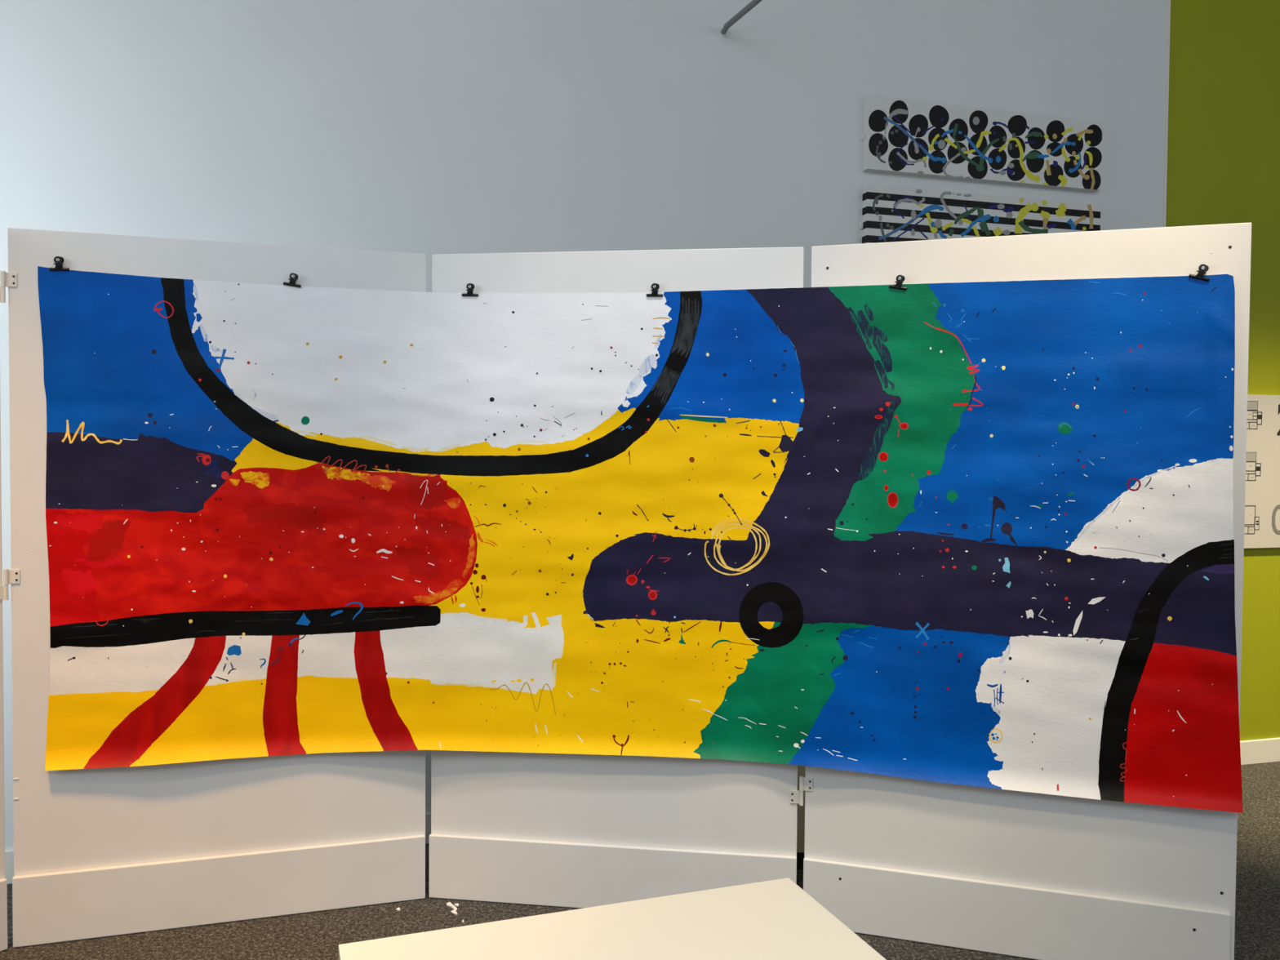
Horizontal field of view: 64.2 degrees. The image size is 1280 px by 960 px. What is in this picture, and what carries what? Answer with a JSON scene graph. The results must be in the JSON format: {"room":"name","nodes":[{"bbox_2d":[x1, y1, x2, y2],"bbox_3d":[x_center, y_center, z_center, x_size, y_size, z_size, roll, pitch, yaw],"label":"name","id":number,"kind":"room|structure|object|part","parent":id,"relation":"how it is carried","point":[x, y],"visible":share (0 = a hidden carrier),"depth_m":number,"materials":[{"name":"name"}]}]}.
{"room":"art gallery","nodes":[
{"label":"art gallery","id":0,"kind":"room"},
{"bbox_2d":[0,0,1279,849],"bbox_3d":[1.285,-0.927,4.474,9.700,4.600,0.150,0,2,-16],"label":"wall","id":1,"kind":"structure","parent":0,"point":[429,127],"depth_m":3.96,"materials":[{"name":"white paint"}]},
{"bbox_2d":[4,737,1279,884],"bbox_3d":[1.362,1.317,4.479,9.550,0.115,0.017,0,2,-16],"label":"baseboard","id":2,"kind":"structure","parent":1,"relation":"attached to","point":[1262,750],"depth_m":4.92,"materials":[{"name":"white paint"}]},
{"bbox_2d":[720,0,762,45],"bbox_3d":[0.626,-1.802,3.470,0.042,0.151,1.391,0,2,-25],"label":"rod","id":3,"kind":"object","parent":1,"relation":"attached to","point":[751,5],"visible":1,"depth_m":3.95,"materials":[{"name":"grey metal"}]},
{"bbox_2d":[859,184,1100,243],"bbox_3d":[1.491,-1.079,4.427,1.172,0.306,0.042,0,2,-16],"label":"painting","id":4,"kind":"object","parent":1,"relation":"attached to","point":[890,214],"visible":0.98,"depth_m":4.37,"materials":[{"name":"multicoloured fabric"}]},
{"bbox_2d":[861,94,1102,192],"bbox_3d":[1.494,-1.448,4.417,1.172,0.304,0.042,0,2,-16],"label":"painting","id":5,"kind":"object","parent":1,"relation":"attached to","point":[900,136],"visible":1,"depth_m":4.39,"materials":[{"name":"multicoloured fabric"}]},
{"bbox_2d":[1163,0,1170,226],"bbox_3d":[2.417,-0.983,4.724,0.010,4.485,0.026,0,2,-16],"label":"trim","id":6,"kind":"structure","parent":1,"relation":"attached to","point":[1169,1],"depth_m":4.69,"materials":[{"name":"white paint"}]},
{"bbox_2d":[1244,394,1279,548],"bbox_3d":[3.237,-0.040,4.971,1.350,0.734,0.020,0,2,-16],"label":"sign","id":7,"kind":"object","parent":1,"relation":"attached to","point":[1262,493],"visible":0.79,"depth_m":4.89,"materials":[{"name":"white paper"}]},
{"bbox_2d":[0,761,1279,959],"bbox_3d":[0.489,1.481,1.292,14.000,0.050,12.500,0,2,0],"label":"floor","id":8,"kind":"structure","parent":0,"point":[318,935],"depth_m":3.17,"materials":[{"name":"carpet"}]},
{"bbox_2d":[446,902,457,911],"bbox_3d":[-0.611,1.388,3.321,0.014,0.006,0.065,-1,2,-38],"label":"paper scrap","id":9,"kind":"object","parent":8,"relation":"on","point":[449,904],"visible":1,"depth_m":3.32,"materials":[{"name":"white paper"}]},
{"bbox_2d":[450,909,457,915],"bbox_3d":[-0.595,1.389,3.280,0.012,0.006,0.032,-1,2,-38],"label":"paper scrap","id":10,"kind":"object","parent":8,"relation":"on","point":[454,911],"visible":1,"depth_m":3.28,"materials":[{"name":"white paper"}]},
{"bbox_2d":[338,877,886,959],"bbox_3d":[0.150,1.097,0.997,0.773,0.730,1.500,0,2,-20],"label":"table","id":11,"kind":"object","parent":8,"relation":"on","point":[776,919],"visible":1,"depth_m":1.60,"materials":[{"name":"beige laminate"}]},
{"bbox_2d":[0,222,1251,959],"bbox_3d":[-0.557,0.337,2.918,4.378,2.128,1.004,0,2,-11],"label":"folding screen","id":12,"kind":"object","parent":8,"relation":"on","point":[107,851],"visible":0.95,"depth_m":3.14,"materials":[{"name":"white paint"}]},
{"bbox_3d":[-2.249,0.334,2.530,0.032,2.126,1.205,2,2,37],"label":"panel","id":13,"kind":"part","parent":12,"relation":"part of","materials":[{"name":"white paint"}]},
{"bbox_3d":[-1.286,0.323,3.204,1.205,2.126,0.032,0,2,-17],"label":"panel","id":14,"kind":"part","parent":12,"relation":"part of","materials":[{"name":"white paint"}]},
{"bbox_3d":[-0.092,0.329,3.306,1.205,2.126,0.032,1,2,8],"label":"panel","id":15,"kind":"part","parent":12,"relation":"part of","materials":[{"name":"white paint"}]},
{"bbox_2d":[37,266,1243,813],"bbox_3d":[-0.042,0.141,3.103,3.458,1.520,0.415,1,2,4],"label":"painting","id":16,"kind":"object","parent":12,"relation":"attached to","point":[978,534],"visible":1,"depth_m":3.15,"materials":[{"name":"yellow paint"}]},
{"bbox_2d":[48,256,69,271],"bbox_3d":[-1.717,-0.639,3.015,0.053,0.043,0.013,0,2,-17],"label":"clip","id":17,"kind":"object","parent":16,"relation":"attached to","point":[59,260],"visible":1,"depth_m":3.01,"materials":[{"name":"black metal"}]},
{"bbox_3d":[-1.718,-0.642,3.012,0.024,0.036,0.005,-3,3,-17],"label":"handle","id":18,"kind":"part","parent":17,"relation":"part of","materials":[{"name":"black metal"}]},
{"bbox_2d":[283,272,301,288],"bbox_3d":[-1.094,-0.628,3.208,0.054,0.044,0.013,0,2,-17],"label":"clip","id":19,"kind":"object","parent":16,"relation":"attached to","point":[294,277],"visible":1,"depth_m":3.21,"materials":[{"name":"black metal"}]},
{"bbox_3d":[-1.091,-0.633,3.206,0.024,0.036,0.005,8,-1,-17],"label":"handle","id":20,"kind":"part","parent":19,"relation":"part of","materials":[{"name":"black metal"}]},
{"bbox_2d":[462,283,478,296],"bbox_3d":[-0.552,-0.617,3.312,0.053,0.042,0.013,0,2,-3],"label":"clip","id":21,"kind":"object","parent":16,"relation":"attached to","point":[470,286],"visible":1,"depth_m":3.31,"materials":[{"name":"black metal"}]},
{"bbox_3d":[-0.552,-0.620,3.310,0.024,0.036,0.005,0,2,-3],"label":"handle","id":22,"kind":"part","parent":21,"relation":"part of","materials":[{"name":"black metal"}]},
{"bbox_2d":[646,283,662,297],"bbox_3d":[0.046,-0.602,3.234,0.053,0.042,0.013,2,2,9],"label":"clip","id":23,"kind":"object","parent":16,"relation":"attached to","point":[655,286],"visible":1,"depth_m":3.23,"materials":[{"name":"black metal"}]},
{"bbox_3d":[0.046,-0.605,3.232,0.024,0.036,0.005,2,2,8],"label":"handle","id":24,"kind":"part","parent":23,"relation":"part of","materials":[{"name":"black metal"}]},
{"bbox_2d":[888,275,906,290],"bbox_3d":[0.778,-0.595,3.074,0.053,0.045,0.013,1,2,14],"label":"clip","id":25,"kind":"object","parent":16,"relation":"attached to","point":[900,278],"visible":1,"depth_m":3.07,"materials":[{"name":"black metal"}]},
{"bbox_3d":[0.781,-0.600,3.071,0.024,0.036,0.005,11,4,13],"label":"handle","id":26,"kind":"part","parent":25,"relation":"part of","materials":[{"name":"black metal"}]},
{"bbox_2d":[1188,264,1209,281],"bbox_3d":[1.553,-0.575,2.832,0.053,0.047,0.013,1,2,19],"label":"clip","id":27,"kind":"object","parent":16,"relation":"attached to","point":[1202,268],"visible":1,"depth_m":2.83,"materials":[{"name":"black metal"}]},
{"bbox_3d":[1.558,-0.581,2.828,0.024,0.036,0.005,19,7,18],"label":"handle","id":28,"kind":"part","parent":27,"relation":"part of","materials":[{"name":"black metal"}]},
{"bbox_3d":[1.103,0.345,3.028,1.205,2.126,0.032,1,2,18],"label":"panel","id":29,"kind":"part","parent":12,"relation":"part of","materials":[{"name":"white paint"}]},
{"bbox_2d":[796,764,805,869],"bbox_3d":[0.694,0.863,3.805,0.520,1.050,0.360,0,2,0],"label":"post","id":30,"kind":"object","parent":8,"relation":"on","point":[801,769],"visible":0.02,"depth_m":3.63,"materials":[{"name":"grey metal"}]}
]}

